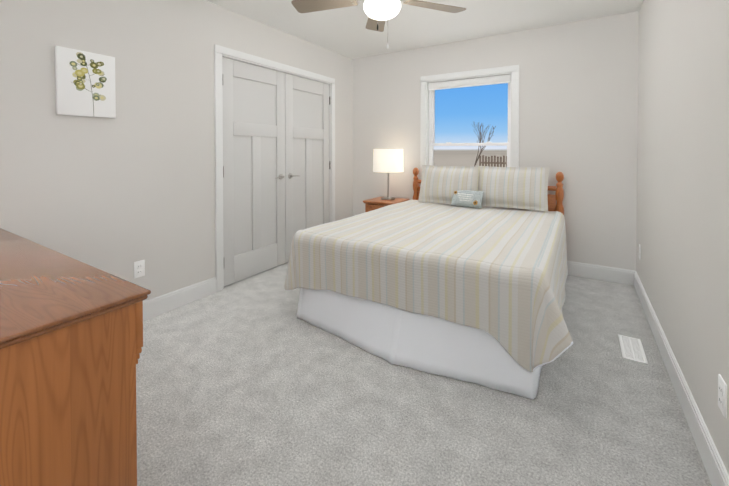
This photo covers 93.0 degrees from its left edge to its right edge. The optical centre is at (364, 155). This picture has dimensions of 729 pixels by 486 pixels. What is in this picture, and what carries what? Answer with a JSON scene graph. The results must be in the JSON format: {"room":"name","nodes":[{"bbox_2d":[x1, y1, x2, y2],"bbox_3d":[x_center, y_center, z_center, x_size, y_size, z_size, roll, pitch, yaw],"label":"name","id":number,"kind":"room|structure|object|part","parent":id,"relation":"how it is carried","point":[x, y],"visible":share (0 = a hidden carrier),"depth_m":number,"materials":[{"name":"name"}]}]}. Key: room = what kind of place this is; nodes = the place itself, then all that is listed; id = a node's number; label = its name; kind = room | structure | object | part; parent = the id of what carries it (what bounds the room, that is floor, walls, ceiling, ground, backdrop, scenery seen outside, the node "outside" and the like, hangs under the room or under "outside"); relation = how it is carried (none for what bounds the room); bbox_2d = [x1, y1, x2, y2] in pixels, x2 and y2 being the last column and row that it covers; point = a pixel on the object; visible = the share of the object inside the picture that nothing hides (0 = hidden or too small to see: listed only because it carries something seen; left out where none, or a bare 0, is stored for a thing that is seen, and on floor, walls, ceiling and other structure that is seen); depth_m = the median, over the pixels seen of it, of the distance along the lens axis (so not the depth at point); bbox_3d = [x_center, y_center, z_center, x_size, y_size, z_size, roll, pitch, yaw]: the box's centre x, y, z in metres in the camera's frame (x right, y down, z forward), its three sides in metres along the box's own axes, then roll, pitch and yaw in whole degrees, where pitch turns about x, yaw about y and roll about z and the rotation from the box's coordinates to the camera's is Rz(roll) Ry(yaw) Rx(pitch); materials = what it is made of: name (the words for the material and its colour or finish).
{"room":"bedroom","nodes":[
{"label":"bedroom","id":0,"kind":"room"},
{"bbox_2d":[0,0,352,301],"bbox_3d":[-1.310,-0.054,2.999,0.140,2.440,4.382,1,1,32],"label":"wall","id":1,"kind":"structure","parent":0,"point":[126,188],"depth_m":2.40,"materials":[{"name":"beige paint"}]},
{"bbox_2d":[55,46,115,117],"bbox_3d":[-1.730,-0.442,2.158,0.032,0.400,0.300,1,1,32],"label":"picture","id":2,"kind":"object","parent":1,"relation":"attached to","point":[85,83],"visible":1,"depth_m":2.13,"materials":[{"name":"white paper"}]},
{"bbox_2d":[134,260,144,278],"bbox_3d":[-1.584,0.802,2.434,0.008,0.115,0.070,1,1,32],"label":"electrical outlet","id":3,"kind":"object","parent":1,"relation":"attached to","point":[139,268],"visible":1,"depth_m":2.43,"materials":[{"name":"white plastic"}]},
{"bbox_2d":[143,277,216,320],"bbox_3d":[-1.800,1.114,2.090,0.015,0.130,2.015,1,1,32],"label":"baseboard","id":4,"kind":"structure","parent":1,"relation":"attached to","point":[161,304],"depth_m":2.66,"materials":[{"name":"white wood"}]},
{"bbox_2d":[222,57,284,285],"bbox_3d":[-1.031,0.145,3.318,0.088,2.008,0.763,1,1,32],"label":"closet door","id":5,"kind":"structure","parent":1,"relation":"in","point":[253,169],"depth_m":3.29,"materials":[{"name":"grey wood"}]},
{"bbox_2d":[214,44,334,291],"bbox_3d":[-0.878,0.106,3.674,0.158,2.100,1.672,1,1,32],"label":"trim","id":6,"kind":"structure","parent":1,"relation":"attached to","point":[220,52],"depth_m":2.98,"materials":[{"name":"white wood"}]},
{"bbox_2d":[285,73,329,262],"bbox_3d":[-0.623,0.136,3.968,0.088,2.008,0.763,1,1,32],"label":"closet door","id":7,"kind":"structure","parent":1,"relation":"in","point":[307,104],"depth_m":3.93,"materials":[{"name":"grey wood"}]},
{"bbox_2d":[136,262,711,485],"bbox_3d":[0.044,1.228,2.169,3.336,0.100,4.382,1,1,32],"label":"floor","id":8,"kind":"structure","parent":0,"point":[253,380],"depth_m":1.61,"materials":[{"name":"grey carpet"}]},
{"bbox_2d":[0,228,150,485],"bbox_3d":[-1.436,0.792,1.185,1.558,0.800,0.624,1,1,32],"label":"dresser","id":9,"kind":"object","parent":8,"relation":"on","point":[71,337],"visible":1,"depth_m":0.90,"materials":[{"name":"brown wood"}]},
{"bbox_2d":[363,197,409,211],"bbox_3d":[0.263,0.842,4.148,0.410,0.615,0.442,1,1,32],"label":"nightstand","id":10,"kind":"object","parent":8,"relation":"on","point":[374,203],"visible":0.15,"depth_m":4.04,"materials":[{"name":"brown wood"}]},
{"bbox_2d":[373,149,403,199],"bbox_3d":[0.285,0.230,4.146,0.370,0.606,0.370,1,1,32],"label":"lamp","id":11,"kind":"object","parent":10,"relation":"on","point":[387,161],"visible":1,"depth_m":3.99,"materials":[{"name":"white fabric"}]},
{"bbox_3d":[0.285,0.063,4.144,0.370,0.271,0.370,1,1,32],"label":"lamp shade","id":12,"kind":"part","parent":11,"relation":"part of","materials":[{"name":"beige fabric"}]},
{"bbox_2d":[284,165,572,398],"bbox_3d":[0.707,0.646,2.860,1.786,1.043,2.162,1,1,32],"label":"bed","id":13,"kind":"object","parent":8,"relation":"on","point":[458,272],"visible":1,"depth_m":2.08,"materials":[{"name":"beige fabric"}]},
{"bbox_2d":[451,190,483,208],"bbox_3d":[1.044,0.442,3.524,0.326,0.164,0.118,1,1,32],"label":"accent pillow","id":14,"kind":"object","parent":13,"relation":"on","point":[467,199],"depth_m":3.50,"materials":[{"name":"grey fabric"}]},
{"bbox_2d":[618,334,647,364],"bbox_3d":[1.626,1.175,2.102,0.115,0.006,0.300,1,1,32],"label":"floor vent","id":15,"kind":"object","parent":8,"relation":"in","point":[632,349],"visible":1,"depth_m":2.09,"materials":[{"name":"white plastic"}]},
{"bbox_2d":[205,0,642,58],"bbox_3d":[0.044,-1.312,2.132,3.336,0.100,4.382,1,1,32],"label":"ceiling","id":16,"kind":"structure","parent":0,"point":[343,31],"depth_m":3.26,"materials":[{"name":"white paint"}]},
{"bbox_2d":[291,0,465,48],"bbox_3d":[0.091,-0.956,2.212,1.210,0.615,1.159,1,1,32],"label":"fan","id":17,"kind":"object","parent":16,"relation":"hanging from","point":[378,12],"visible":1,"depth_m":2.33,"materials":[{"name":"grey wood"}]},
{"bbox_3d":[0.114,-0.942,2.246,0.244,0.106,0.244,1,1,32],"label":"light globe","id":18,"kind":"part","parent":17,"relation":"part of","materials":[{"name":"white glass"}]},
{"bbox_2d":[353,11,638,270],"bbox_3d":[1.170,-0.068,3.947,3.056,2.440,0.140,1,1,32],"label":"wall","id":19,"kind":"structure","parent":0,"point":[578,104],"depth_m":3.38,"materials":[{"name":"beige paint"}]},
{"bbox_2d":[420,65,518,186],"bbox_3d":[1.174,-0.120,3.933,1.089,1.635,0.158,1,1,32],"label":"window","id":20,"kind":"structure","parent":19,"relation":"in","point":[431,84],"depth_m":3.88,"materials":[{"name":"white wood"}]},
{"bbox_2d":[567,261,630,284],"bbox_3d":[1.118,1.088,3.905,3.030,0.130,0.015,1,1,32],"label":"baseboard","id":21,"kind":"structure","parent":19,"relation":"attached to","point":[618,275],"depth_m":3.22,"materials":[{"name":"white wood"}]},
{"bbox_2d":[636,0,728,474],"bbox_3d":[1.398,-0.030,1.302,0.140,2.440,4.382,1,1,32],"label":"wall","id":22,"kind":"structure","parent":0,"point":[682,240],"depth_m":1.60,"materials":[{"name":"beige paint"}]},
{"bbox_2d":[631,270,728,485],"bbox_3d":[1.332,1.125,1.359,0.015,0.130,4.102,1,1,32],"label":"baseboard","id":23,"kind":"structure","parent":22,"relation":"attached to","point":[716,471],"depth_m":1.55,"materials":[{"name":"white wood"}]},
{"bbox_2d":[718,374,726,417],"bbox_3d":[1.237,0.832,1.197,0.008,0.115,0.070,1,1,32],"label":"electrical outlet","id":24,"kind":"object","parent":22,"relation":"attached to","point":[722,395],"visible":1,"depth_m":1.19,"materials":[{"name":"white plastic"}]},
{"label":"outside","id":25,"kind":"structure","parent":0,"visible":0},
{"bbox_2d":[434,150,506,166],"bbox_3d":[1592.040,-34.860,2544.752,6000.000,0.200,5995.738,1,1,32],"label":"ground","id":26,"kind":"structure","parent":25,"point":[454,157],"depth_m":102.66,"materials":[{"name":"beige sand"}]},
{"bbox_2d":[472,122,495,165],"bbox_3d":[6.010,-0.004,17.323,1.056,3.325,3.342,0,1,24],"label":"tree","id":27,"kind":"object","parent":26,"relation":"on","point":[480,137],"depth_m":17.09,"materials":[{"name":"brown plant"}]},
{"bbox_2d":[479,155,506,166],"bbox_3d":[8.657,0.839,17.985,5.250,1.620,0.060,1,1,32],"label":"fence","id":28,"kind":"object","parent":26,"relation":"on","point":[492,162],"depth_m":18.96,"materials":[{"name":"brown wood"}]},
{"bbox_2d":[434,149,506,149],"bbox_3d":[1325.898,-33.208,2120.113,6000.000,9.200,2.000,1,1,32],"label":"land","id":29,"kind":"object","parent":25,"point":[470,149],"depth_m":2480.16,"materials":[{"name":"grey"}]}
]}

